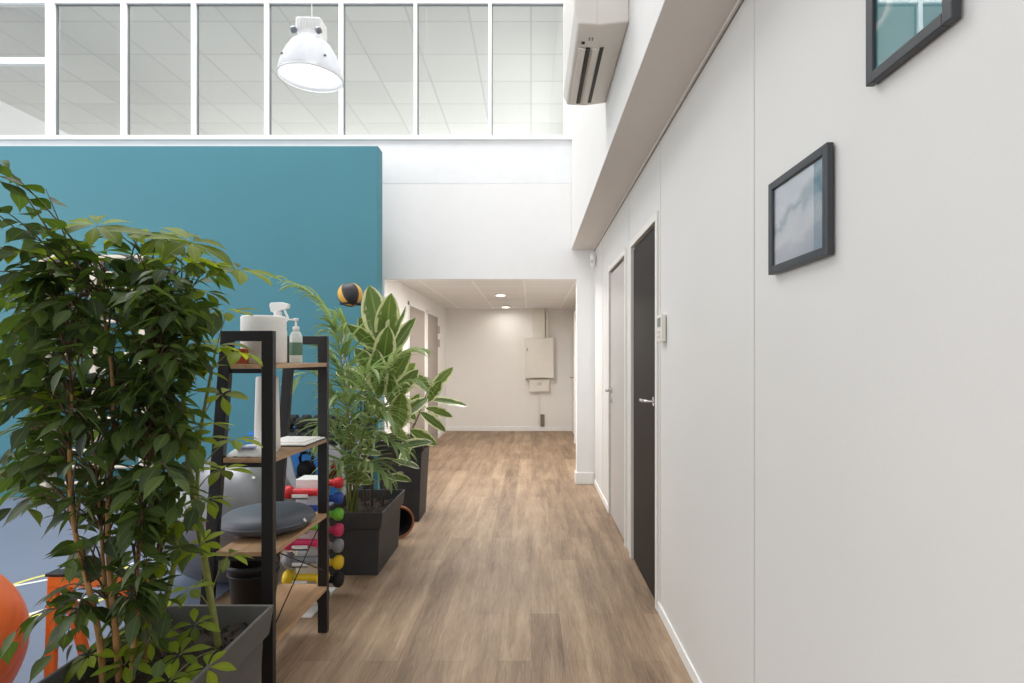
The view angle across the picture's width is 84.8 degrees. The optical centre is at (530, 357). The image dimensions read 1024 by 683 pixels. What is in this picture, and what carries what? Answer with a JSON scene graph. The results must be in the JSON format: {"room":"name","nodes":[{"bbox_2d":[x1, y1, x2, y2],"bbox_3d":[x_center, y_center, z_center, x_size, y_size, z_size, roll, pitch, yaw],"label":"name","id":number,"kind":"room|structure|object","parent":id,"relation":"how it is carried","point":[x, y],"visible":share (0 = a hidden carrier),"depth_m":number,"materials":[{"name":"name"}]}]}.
{"room":"gym hallway","nodes":[
{"label":"gym hallway","id":0,"kind":"room"},
{"bbox_2d":[0,101,69,134],"bbox_3d":[-7.900,-2.980,9.010,0.200,1.600,5.980,0,0,0],"label":"wall","id":1,"kind":"structure","parent":0,"point":[13,121],"depth_m":8.52,"materials":[{"name":"white paint"}]},
{"bbox_2d":[0,498,332,682],"bbox_3d":[-4.960,1.318,0.625,6.480,0.004,9.250,0,0,0],"label":"floor","id":2,"kind":"structure","parent":0,"point":[23,551],"depth_m":3.54,"materials":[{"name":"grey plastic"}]},
{"bbox_2d":[0,574,29,682],"bbox_3d":[-2.083,0.996,1.850,0.639,0.640,0.640,0,0,0],"label":"ball","id":3,"kind":"object","parent":2,"relation":"on","point":[13,608],"visible":0.85,"depth_m":1.95,"materials":[{"name":"orange plastic"}]},
{"bbox_2d":[162,454,295,582],"bbox_3d":[-1.794,0.945,3.340,0.741,0.742,0.742,0,0,0],"label":"ball","id":4,"kind":"object","parent":2,"relation":"on","point":[244,488],"visible":0.2,"depth_m":3.08,"materials":[{"name":"grey plastic"}]},
{"bbox_2d":[247,431,351,494],"bbox_3d":[-2.147,1.002,5.240,0.980,0.625,0.080,0,0,0],"label":"mat","id":5,"kind":"object","parent":2,"relation":"on","point":[295,460],"visible":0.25,"depth_m":5.20,"materials":[{"name":"blue plastic"}]},
{"bbox_2d":[286,428,361,494],"bbox_3d":[-1.854,0.971,4.761,0.830,0.721,0.583,0,0,0],"label":"rack","id":6,"kind":"object","parent":2,"relation":"on","point":[290,472],"visible":0.04,"depth_m":4.57,"materials":[{"name":"grey metal"}]},
{"bbox_2d":[290,415,299,428],"bbox_3d":[-2.072,0.552,4.840,0.108,0.110,0.188,0,0,0],"label":"dumbbell","id":7,"kind":"object","parent":6,"relation":"on","point":[293,418],"visible":0.49,"depth_m":4.79,"materials":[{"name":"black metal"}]},
{"bbox_2d":[289,429,304,435],"bbox_3d":[-1.962,0.656,4.680,0.108,0.110,0.188,0,0,0],"label":"dumbbell","id":8,"kind":"object","parent":6,"relation":"on","point":[294,433],"visible":0.42,"depth_m":4.71,"materials":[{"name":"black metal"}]},
{"bbox_2d":[294,415,311,428],"bbox_3d":[-1.964,0.552,4.840,0.108,0.110,0.188,0,0,0],"label":"dumbbell","id":9,"kind":"object","parent":6,"relation":"on","point":[301,425],"visible":0.67,"depth_m":4.75,"materials":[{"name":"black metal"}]},
{"bbox_2d":[296,451,315,476],"bbox_3d":[-1.894,0.901,4.720,0.156,0.235,0.156,0,0,0],"label":"kettlebell","id":10,"kind":"object","parent":6,"relation":"on","point":[306,467],"visible":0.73,"depth_m":4.68,"materials":[{"name":"black metal"}]},
{"bbox_2d":[301,429,316,435],"bbox_3d":[-1.854,0.656,4.680,0.108,0.110,0.188,0,0,0],"label":"dumbbell","id":11,"kind":"object","parent":6,"relation":"on","point":[308,430],"visible":0.29,"depth_m":4.67,"materials":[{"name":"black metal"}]},
{"bbox_2d":[307,415,317,428],"bbox_3d":[-1.856,0.552,4.840,0.108,0.110,0.188,0,0,0],"label":"dumbbell","id":12,"kind":"object","parent":6,"relation":"on","point":[315,416],"visible":0.34,"depth_m":4.75,"materials":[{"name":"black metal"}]},
{"bbox_2d":[291,428,345,432],"bbox_3d":[-1.854,0.630,4.840,0.800,0.039,0.160,0,0,0],"label":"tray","id":13,"kind":"object","parent":6,"relation":"on","point":[292,429],"depth_m":4.86,"materials":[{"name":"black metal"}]},
{"bbox_2d":[329,462,336,477],"bbox_3d":[-1.714,0.901,4.760,0.156,0.235,0.156,0,0,0],"label":"kettlebell","id":14,"kind":"object","parent":6,"relation":"on","point":[333,466],"visible":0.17,"depth_m":4.72,"materials":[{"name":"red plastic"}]},
{"bbox_2d":[329,429,341,444],"bbox_3d":[-1.638,0.656,4.680,0.108,0.110,0.188,0,0,0],"label":"dumbbell","id":15,"kind":"object","parent":6,"relation":"on","point":[331,442],"visible":0.23,"depth_m":4.59,"materials":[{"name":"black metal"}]},
{"bbox_2d":[334,415,345,428],"bbox_3d":[-1.640,0.552,4.840,0.108,0.110,0.188,0,0,0],"label":"dumbbell","id":16,"kind":"object","parent":6,"relation":"on","point":[335,419],"visible":0.14,"depth_m":4.76,"materials":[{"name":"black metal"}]},
{"bbox_2d":[0,146,381,496],"bbox_3d":[-4.824,-0.344,5.380,6.752,3.327,0.160,0,0,0],"label":"wall","id":17,"kind":"structure","parent":0,"point":[310,216],"depth_m":5.30,"materials":[{"name":"paint"}]},
{"bbox_2d":[29,594,97,614],"bbox_3d":[-2.528,1.315,2.939,0.464,0.001,0.652,0,0,0],"label":"trim","id":18,"kind":"structure","parent":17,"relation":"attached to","point":[97,594],"depth_m":2.90,"materials":[{"name":"white paint"}]},
{"bbox_2d":[13,566,130,616],"bbox_3d":[-2.657,1.315,3.186,0.730,0.001,0.730,0,0,0],"label":"trim","id":19,"kind":"structure","parent":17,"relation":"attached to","point":[101,599],"depth_m":3.29,"materials":[{"name":"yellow paint"}]},
{"bbox_2d":[14,562,133,585],"bbox_3d":[-2.781,1.315,3.431,1.181,0.001,1.064,0,0,0],"label":"trim","id":20,"kind":"structure","parent":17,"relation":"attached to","point":[133,562],"depth_m":3.28,"materials":[{"name":"white paint"}]},
{"bbox_2d":[39,255,152,491],"bbox_3d":[-4.049,0.186,5.215,0.984,2.267,0.150,0,0,0],"label":"wall bars","id":21,"kind":"object","parent":17,"relation":"attached to","point":[93,369],"visible":0.09,"depth_m":5.18,"materials":[{"name":"beige wood"}]},
{"bbox_2d":[0,7,562,134],"bbox_3d":[-3.520,-3.830,9.010,8.560,0.100,5.980,0,0,0],"label":"ceiling","id":22,"kind":"structure","parent":0,"point":[379,41],"depth_m":7.39,"materials":[{"name":"tile"}]},
{"bbox_2d":[0,431,692,682],"bbox_3d":[-3.550,1.370,3.150,9.500,0.100,14.500,0,0,0],"label":"floor","id":23,"kind":"structure","parent":0,"point":[513,570],"depth_m":3.10,"materials":[{"name":"brown wood"}]},
{"bbox_2d":[44,569,148,677],"bbox_3d":[-1.568,1.046,2.102,0.394,0.545,0.195,0,0,0],"label":"frame","id":24,"kind":"object","parent":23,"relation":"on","point":[54,578],"visible":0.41,"depth_m":2.02,"materials":[{"name":"orange metal"}]},
{"bbox_2d":[37,605,273,682],"bbox_3d":[-1.117,1.095,1.680,0.419,0.450,0.599,0,0,0],"label":"planter","id":25,"kind":"object","parent":23,"relation":"on","point":[243,628],"visible":0.49,"depth_m":1.84,"materials":[{"name":"grey plastic"}]},
{"bbox_2d":[0,160,235,682],"bbox_3d":[-1.290,0.197,1.635,0.850,1.530,0.594,0,0,-4],"label":"plant","id":26,"kind":"object","parent":25,"relation":"in","point":[154,436],"visible":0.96,"depth_m":1.56,"materials":[{"name":"green plant"}]},
{"bbox_2d":[0,215,282,682],"bbox_3d":[-1.141,0.268,1.692,0.692,1.389,0.537,0,0,0],"label":"plant","id":27,"kind":"object","parent":25,"relation":"on","point":[166,250],"visible":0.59,"depth_m":1.67,"materials":[{"name":"green plant"}]},
{"bbox_2d":[200,331,328,682],"bbox_3d":[-1.142,0.608,2.436,0.313,1.425,0.565,0,0,1],"label":"ladder shelf","id":28,"kind":"object","parent":23,"relation":"on","point":[290,602],"visible":0.78,"depth_m":2.17,"materials":[{"name":"black metal"}]},
{"bbox_2d":[235,349,248,363],"bbox_3d":[-1.152,-0.007,2.246,0.065,0.060,0.085,0,0,1],"label":"box","id":29,"kind":"object","parent":28,"relation":"on","point":[242,360],"visible":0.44,"depth_m":2.20,"materials":[{"name":"red cardboard"}]},
{"bbox_2d":[226,444,277,456],"bbox_3d":[-1.114,0.364,2.243,0.135,0.039,0.150,0,0,1],"label":"packet","id":30,"kind":"object","parent":28,"relation":"on","point":[250,450],"visible":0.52,"depth_m":2.18,"materials":[{"name":"white plastic"}]},
{"bbox_2d":[226,554,279,604],"bbox_3d":[-1.141,0.963,2.304,0.200,0.260,0.200,0,0,1],"label":"bucket","id":31,"kind":"object","parent":28,"relation":"on","point":[244,580],"visible":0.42,"depth_m":2.22,"materials":[{"name":"black plastic"}]},
{"bbox_2d":[240,315,286,363],"bbox_3d":[-1.098,-0.074,2.303,0.172,0.194,0.172,0,0,1],"label":"paper roll","id":32,"kind":"object","parent":28,"relation":"on","point":[278,324],"visible":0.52,"depth_m":2.23,"materials":[{"name":"white paper"}]},
{"bbox_2d":[254,376,280,449],"bbox_3d":[-1.113,0.232,2.363,0.104,0.306,0.104,0,0,1],"label":"paper roll","id":33,"kind":"object","parent":28,"relation":"on","point":[257,419],"visible":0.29,"depth_m":2.33,"materials":[{"name":"white paper"}]},
{"bbox_2d":[221,501,315,536],"bbox_3d":[-1.153,0.698,2.454,0.392,0.092,0.392,0,0,1],"label":"cushion","id":34,"kind":"object","parent":28,"relation":"on","point":[245,521],"visible":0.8,"depth_m":2.35,"materials":[{"name":"rubber"}]},
{"bbox_2d":[269,302,289,362],"bbox_3d":[-1.111,-0.112,2.473,0.090,0.269,0.076,0,0,1],"label":"spray bottle","id":35,"kind":"object","parent":28,"relation":"on","point":[276,307],"visible":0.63,"depth_m":2.46,"materials":[{"name":"white plastic"}]},
{"bbox_2d":[287,318,302,362],"bbox_3d":[-1.036,-0.076,2.462,0.061,0.199,0.055,0,0,19],"label":"soap dispenser","id":36,"kind":"object","parent":28,"relation":"on","point":[295,338],"visible":0.91,"depth_m":2.44,"materials":[{"name":"white plastic"}]},
{"bbox_2d":[289,331,302,362],"bbox_3d":[-1.033,-0.048,2.461,0.054,0.142,0.054,0,0,1],"label":"bottle","id":37,"kind":"object","parent":36,"relation":"attached to","point":[295,338],"depth_m":2.44,"materials":[{"name":"white plastic"}]},
{"bbox_2d":[280,436,327,446],"bbox_3d":[-1.080,0.379,2.550,0.213,0.013,0.255,0,0,1],"label":"paper stack","id":38,"kind":"object","parent":28,"relation":"on","point":[287,441],"visible":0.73,"depth_m":2.52,"materials":[{"name":"white paper"}]},
{"bbox_2d":[292,475,335,617],"bbox_3d":[-1.202,0.980,3.020,0.180,0.680,0.360,0,0,0],"label":"tower","id":39,"kind":"object","parent":23,"relation":"on","point":[306,481],"visible":0.37,"depth_m":2.96,"materials":[{"name":"white plastic"}]},
{"bbox_2d":[284,486,317,498],"bbox_3d":[-1.166,0.695,2.900,0.226,0.067,0.067,0,0,0],"label":"dumbbell","id":40,"kind":"object","parent":39,"relation":"on","point":[289,490],"visible":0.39,"depth_m":2.88,"materials":[{"name":"red plastic"}]},
{"bbox_2d":[284,539,317,550],"bbox_3d":[-1.166,0.957,2.900,0.226,0.076,0.076,0,0,0],"label":"dumbbell","id":41,"kind":"object","parent":39,"relation":"on","point":[298,542],"visible":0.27,"depth_m":2.88,"materials":[{"name":"pink plastic"}]},
{"bbox_2d":[282,569,329,583],"bbox_3d":[-1.166,1.138,2.900,0.226,0.081,0.081,0,0,0],"label":"dumbbell","id":42,"kind":"object","parent":39,"relation":"on","point":[289,575],"visible":0.46,"depth_m":2.88,"materials":[{"name":"yellow plastic"}]},
{"bbox_2d":[282,552,329,567],"bbox_3d":[-1.166,1.045,2.900,0.226,0.078,0.078,0,0,0],"label":"dumbbell","id":43,"kind":"object","parent":39,"relation":"on","point":[287,562],"visible":0.49,"depth_m":2.88,"materials":[{"name":"grey plastic"}]},
{"bbox_2d":[308,505,317,511],"bbox_3d":[-1.166,0.782,2.900,0.226,0.070,0.070,0,0,0],"label":"dumbbell","id":44,"kind":"object","parent":39,"relation":"on","point":[315,507],"visible":0.03,"depth_m":2.88,"materials":[{"name":"plastic"}]},
{"bbox_2d":[329,572,343,586],"bbox_3d":[-1.162,1.235,3.120,0.226,0.080,0.080,0,0,0],"label":"dumbbell","id":45,"kind":"object","parent":39,"relation":"on","point":[337,580],"visible":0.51,"depth_m":3.10,"materials":[{"name":"black rubber"}]},
{"bbox_2d":[329,492,343,503],"bbox_3d":[-1.162,0.782,3.120,0.226,0.066,0.066,0,0,0],"label":"dumbbell","id":46,"kind":"object","parent":39,"relation":"on","point":[338,497],"visible":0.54,"depth_m":3.10,"materials":[{"name":"plastic"}]},
{"bbox_2d":[329,477,343,488],"bbox_3d":[-1.162,0.695,3.120,0.226,0.063,0.063,0,0,0],"label":"dumbbell","id":47,"kind":"object","parent":39,"relation":"on","point":[338,482],"visible":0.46,"depth_m":3.10,"materials":[{"name":"red plastic"}]},
{"bbox_2d":[329,555,343,569],"bbox_3d":[-1.162,1.138,3.120,0.226,0.077,0.077,0,0,0],"label":"dumbbell","id":48,"kind":"object","parent":39,"relation":"on","point":[337,562],"visible":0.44,"depth_m":3.10,"materials":[{"name":"yellow plastic"}]},
{"bbox_2d":[329,539,343,552],"bbox_3d":[-1.162,1.045,3.120,0.226,0.074,0.074,0,0,0],"label":"dumbbell","id":49,"kind":"object","parent":39,"relation":"on","point":[337,545],"visible":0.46,"depth_m":3.10,"materials":[{"name":"grey plastic"}]},
{"bbox_2d":[329,523,343,536],"bbox_3d":[-1.162,0.957,3.120,0.226,0.072,0.072,0,0,0],"label":"dumbbell","id":50,"kind":"object","parent":39,"relation":"on","point":[337,529],"visible":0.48,"depth_m":3.10,"materials":[{"name":"pink plastic"}]},
{"bbox_2d":[329,508,343,520],"bbox_3d":[-1.162,0.870,3.120,0.226,0.069,0.069,0,0,0],"label":"dumbbell","id":51,"kind":"object","parent":39,"relation":"on","point":[337,514],"visible":0.48,"depth_m":3.10,"materials":[{"name":"plastic"}]},
{"bbox_2d":[339,302,371,488],"bbox_3d":[-1.337,0.420,4.287,0.232,1.800,0.227,0,0,0],"label":"stand","id":52,"kind":"object","parent":23,"relation":"on","point":[341,303],"visible":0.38,"depth_m":4.29,"materials":[{"name":"black metal"}]},
{"bbox_2d":[337,283,362,306],"bbox_3d":[-1.372,-0.480,4.250,0.184,0.184,0.184,0,0,0],"label":"medicine ball","id":53,"kind":"object","parent":52,"relation":"on","point":[347,292],"visible":0.96,"depth_m":4.18,"materials":[{"name":"rubber"}]},
{"bbox_2d":[329,489,404,574],"bbox_3d":[-1.081,1.125,3.665,0.379,0.390,0.609,0,0,0],"label":"planter","id":54,"kind":"object","parent":23,"relation":"on","point":[370,537],"visible":0.75,"depth_m":3.40,"materials":[{"name":"plastic"}]},
{"bbox_2d":[270,275,438,512],"bbox_3d":[-1.095,0.255,3.464,1.030,1.533,0.628,0,0,7],"label":"areca palm","id":55,"kind":"object","parent":54,"relation":"on","point":[350,459],"visible":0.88,"depth_m":3.44,"materials":[{"name":"green plant"}]},
{"bbox_2d":[336,285,432,507],"bbox_3d":[-0.981,0.268,3.675,0.678,1.509,0.362,0,0,0],"label":"rubber plant","id":56,"kind":"object","parent":54,"relation":"on","point":[387,329],"visible":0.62,"depth_m":3.65,"materials":[{"name":"green plant"}]},
{"bbox_2d":[375,434,433,521],"bbox_3d":[-1.053,0.990,4.660,0.417,0.660,0.417,0,0,0],"label":"planter","id":57,"kind":"object","parent":23,"relation":"on","point":[415,495],"visible":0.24,"depth_m":4.50,"materials":[{"name":"plastic"}]},
{"bbox_2d":[384,347,467,465],"bbox_3d":[-0.901,0.305,4.386,0.751,1.041,0.327,0,0,28],"label":"rubber plant","id":58,"kind":"object","parent":57,"relation":"in","point":[443,376],"visible":0.47,"depth_m":4.34,"materials":[{"name":"green plant"}]},
{"bbox_2d":[399,506,413,537],"bbox_3d":[-1.001,1.202,4.171,0.236,0.236,0.168,0,0,-20],"label":"foam roller","id":59,"kind":"object","parent":23,"relation":"on","point":[406,524],"visible":0.3,"depth_m":4.16,"materials":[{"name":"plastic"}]},
{"bbox_2d":[387,281,445,433],"bbox_3d":[-1.585,0.170,8.060,0.100,2.300,4.140,0,0,0],"label":"wall","id":60,"kind":"structure","parent":0,"point":[401,292],"depth_m":8.15,"materials":[{"name":"paint"}]},
{"bbox_2d":[408,301,424,433],"bbox_3d":[-1.527,0.305,7.515,0.016,2.030,1.070,0,0,0],"label":"door","id":61,"kind":"structure","parent":60,"relation":"in","point":[416,338],"depth_m":7.49,"materials":[{"name":"paint"}]},
{"bbox_2d":[426,310,439,440],"bbox_3d":[-1.511,0.305,8.700,0.048,2.030,0.960,0,0,0],"label":"door","id":62,"kind":"structure","parent":60,"relation":"in","point":[432,328],"depth_m":8.64,"materials":[{"name":"paint"}]},
{"bbox_2d":[438,427,446,437],"bbox_3d":[-1.528,1.280,8.057,0.014,0.080,4.115,0,0,0],"label":"baseboard","id":63,"kind":"structure","parent":60,"relation":"attached to","point":[440,433],"depth_m":9.52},
{"bbox_2d":[399,281,575,308],"bbox_3d":[-0.367,-0.935,8.060,2.535,0.090,4.140,0,0,0],"label":"ceiling","id":64,"kind":"structure","parent":0,"point":[448,294],"depth_m":7.73,"materials":[{"name":"tile"}]},
{"bbox_2d":[382,183,594,478],"bbox_3d":[-3.700,-0.480,5.930,9.000,3.600,0.120,0,0,0],"label":"wall","id":65,"kind":"structure","parent":0,"point":[431,231],"depth_m":5.87,"materials":[{"name":"white paint"}]},
{"bbox_2d":[0,0,571,134],"bbox_3d":[-3.885,-3.953,5.894,8.630,3.255,0.072,0,0,0],"label":"window","id":66,"kind":"structure","parent":65,"relation":"in","point":[50,61],"depth_m":5.86,"materials":[{"name":"white metal"}]},
{"bbox_2d":[0,140,571,182],"bbox_3d":[-3.885,-2.065,5.869,8.630,0.470,0.002,0,0,0],"label":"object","id":67,"kind":"structure","parent":65,"relation":"attached to","point":[403,161],"depth_m":5.87,"materials":[{"name":"white paint"}]},
{"bbox_2d":[0,135,571,139],"bbox_3d":[-3.885,-2.303,5.915,8.630,0.045,0.150,0,0,0],"label":"trim","id":68,"kind":"structure","parent":65,"relation":"attached to","point":[2,137],"depth_m":5.84,"materials":[{"name":"white metal"}]},
{"bbox_2d":[574,470,593,483],"bbox_3d":[0.561,1.260,5.923,0.192,0.120,0.135,0,0,0],"label":"baseboard","id":69,"kind":"structure","parent":65,"relation":"attached to","point":[579,478],"depth_m":5.86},
{"bbox_2d":[446,309,571,430],"bbox_3d":[-0.367,0.170,10.180,2.535,2.300,0.100,0,0,0],"label":"wall","id":70,"kind":"structure","parent":0,"point":[485,348],"depth_m":10.13,"materials":[{"name":"paint"}]},
{"bbox_2d":[447,427,570,430],"bbox_3d":[-0.403,1.280,10.123,2.265,0.080,0.014,0,0,0],"label":"baseboard","id":71,"kind":"structure","parent":70,"relation":"attached to","point":[448,428],"depth_m":10.12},
{"bbox_2d":[529,379,548,390],"bbox_3d":[0.149,0.485,10.062,0.353,0.223,0.137,0,0,0],"label":"meter box","id":72,"kind":"object","parent":70,"relation":"attached to","point":[534,384],"visible":1,"depth_m":10.00,"materials":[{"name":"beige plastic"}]},
{"bbox_2d":[538,391,539,425],"bbox_3d":[0.145,0.910,10.115,0.036,0.619,0.030,0,0,0],"label":"cable cover","id":73,"kind":"object","parent":70,"relation":"attached to","point":[538,391],"visible":1,"depth_m":10.10,"materials":[{"name":"white plastic"}]},
{"bbox_2d":[525,338,553,377],"bbox_3d":[0.149,0.000,10.014,0.516,0.724,0.232,0,0,0],"label":"electrical box","id":74,"kind":"object","parent":70,"relation":"attached to","point":[539,352],"visible":1,"depth_m":9.91,"materials":[{"name":"beige metal"}]},
{"bbox_2d":[533,308,548,337],"bbox_3d":[0.172,-0.626,10.070,0.289,0.524,0.120,0,0,0],"label":"cable trunking","id":75,"kind":"object","parent":70,"relation":"attached to","point":[538,313],"visible":1,"depth_m":10.01,"materials":[{"name":"beige plastic"}]},
{"bbox_2d":[541,414,543,426],"bbox_3d":[0.207,1.125,10.107,0.036,0.216,0.046,0,0,0],"label":"wall socket","id":76,"kind":"object","parent":70,"relation":"attached to","point":[542,415],"visible":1,"depth_m":10.08,"materials":[{"name":"plastic"}]},
{"bbox_2d":[572,304,575,433],"bbox_3d":[0.820,0.170,8.060,0.160,2.300,4.140,0,0,0],"label":"wall","id":77,"kind":"structure","parent":0,"point":[574,307],"depth_m":9.75,"materials":[{"name":"paint"}]},
{"bbox_2d":[569,311,575,443],"bbox_3d":[0.661,0.297,9.026,0.101,2.035,0.852,0,0,2],"label":"door","id":78,"kind":"structure","parent":77,"relation":"in","point":[574,377],"depth_m":8.60,"materials":[{"name":"paint"}]},
{"bbox_2d":[572,0,663,246],"bbox_3d":[0.593,-3.360,0.932,0.335,4.440,9.865,0,0,0],"label":"wall","id":79,"kind":"structure","parent":0,"point":[594,126],"depth_m":3.24,"materials":[{"name":"paint"}]},
{"bbox_2d":[563,0,628,104],"bbox_3d":[0.305,-1.720,2.809,0.240,0.581,0.781,0,0,0],"label":"air conditioner","id":80,"kind":"object","parent":79,"relation":"attached to","point":[594,31],"visible":1,"depth_m":2.65,"materials":[{"name":"white plastic"}]},
{"bbox_2d":[572,0,736,249],"bbox_3d":[0.545,-1.138,0.932,0.240,0.004,9.865,0,0,0],"label":"ceiling","id":81,"kind":"structure","parent":0,"point":[684,31],"depth_m":2.40,"materials":[{"name":"paint"}]},
{"bbox_2d":[595,0,1023,682],"bbox_3d":[0.707,0.092,1.035,0.080,2.456,10.070,0,0,0],"label":"wall","id":82,"kind":"structure","parent":0,"point":[889,365],"depth_m":1.20,"materials":[{"name":"white paint"}]},
{"bbox_2d":[590,253,595,267],"bbox_3d":[0.632,-0.993,5.696,0.064,0.155,0.073,0,0,0],"label":"sensor","id":83,"kind":"object","parent":82,"relation":"attached to","point":[593,255],"visible":1,"depth_m":5.68,"materials":[{"name":"white plastic"}]},
{"bbox_2d":[602,238,602,493],"bbox_3d":[0.665,0.088,5.200,0.003,2.424,0.024,0,0,0],"label":"trim","id":84,"kind":"structure","parent":82,"relation":"attached to","point":[602,238],"depth_m":5.20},
{"bbox_2d":[605,247,626,547],"bbox_3d":[0.674,0.275,4.335,0.136,2.090,0.880,0,0,0],"label":"door","id":85,"kind":"structure","parent":82,"relation":"in","point":[617,271],"depth_m":4.34,"materials":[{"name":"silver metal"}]},
{"bbox_2d":[628,194,628,239],"bbox_3d":[0.665,-0.965,3.810,0.003,0.319,0.024,0,0,0],"label":"trim","id":86,"kind":"structure","parent":82,"relation":"attached to","point":[628,194],"depth_m":3.81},
{"bbox_2d":[630,210,658,610],"bbox_3d":[0.674,0.275,3.322,0.136,2.090,0.805,0,0,0],"label":"door","id":87,"kind":"structure","parent":82,"relation":"in","point":[644,247],"depth_m":3.29,"materials":[{"name":"black wood"}]},
{"bbox_2d":[594,479,701,682],"bbox_3d":[0.662,1.292,0.925,0.009,0.055,9.850,0,0,0],"label":"baseboard","id":88,"kind":"structure","parent":82,"relation":"attached to","point":[682,653],"depth_m":2.54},
{"bbox_2d":[659,142,659,602],"bbox_3d":[0.665,0.088,2.897,0.003,2.424,0.024,0,0,0],"label":"trim","id":89,"kind":"structure","parent":82,"relation":"attached to","point":[659,142],"depth_m":2.89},
{"bbox_2d":[660,141,660,603],"bbox_3d":[0.666,0.088,2.897,0.001,2.424,0.029,0,0,0],"label":"trim","id":90,"kind":"structure","parent":82,"relation":"attached to","point":[660,141],"depth_m":2.88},
{"bbox_2d":[657,314,665,341],"bbox_3d":[0.650,-0.147,2.795,0.028,0.135,0.090,0,0,0],"label":"intercom","id":91,"kind":"object","parent":82,"relation":"attached to","point":[661,319],"visible":1,"depth_m":2.75,"materials":[{"name":"white plastic"}]},
{"bbox_2d":[593,0,743,250],"bbox_3d":[0.661,-1.129,0.935,0.012,0.014,9.870,0,0,0],"label":"trim","id":92,"kind":"structure","parent":82,"relation":"attached to","point":[738,2],"depth_m":2.39,"materials":[{"name":"paint"}]},
{"bbox_2d":[751,0,753,682],"bbox_3d":[0.665,0.088,1.683,0.003,2.424,0.024,0,0,0],"label":"trim","id":93,"kind":"structure","parent":82,"relation":"attached to","point":[752,1],"depth_m":1.68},
{"bbox_2d":[754,0,754,682],"bbox_3d":[0.666,0.088,1.683,0.001,2.424,0.029,0,0,0],"label":"trim","id":94,"kind":"structure","parent":82,"relation":"attached to","point":[754,0],"depth_m":1.67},
{"bbox_2d":[768,142,833,274],"bbox_3d":[0.656,-0.349,1.377,0.018,0.247,0.304,0,0,0],"label":"framed photo","id":95,"kind":"object","parent":82,"relation":"attached to","point":[800,200],"visible":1,"depth_m":1.35,"materials":[{"name":"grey glass"}]},
{"bbox_2d":[866,0,960,86],"bbox_3d":[0.656,-0.697,0.973,0.018,0.346,0.222,0,0,0],"label":"framed photo","id":96,"kind":"object","parent":82,"relation":"attached to","point":[896,30],"visible":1,"depth_m":0.99,"materials":[{"name":"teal glass"}]},
{"bbox_3d":[-3.750,-5.630,0.885,9.100,0.100,9.970,0,0,0],"label":"ceiling","id":97,"kind":"structure","parent":0,"visible":0},
{"bbox_2d":[276,0,343,92],"bbox_3d":[-1.497,-3.734,3.805,0.432,3.692,0.432,0,0,0],"label":"pendant lamp","id":98,"kind":"object","parent":97,"relation":"hanging from","point":[307,62],"visible":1,"depth_m":3.73,"materials":[{"name":"white plastic"}]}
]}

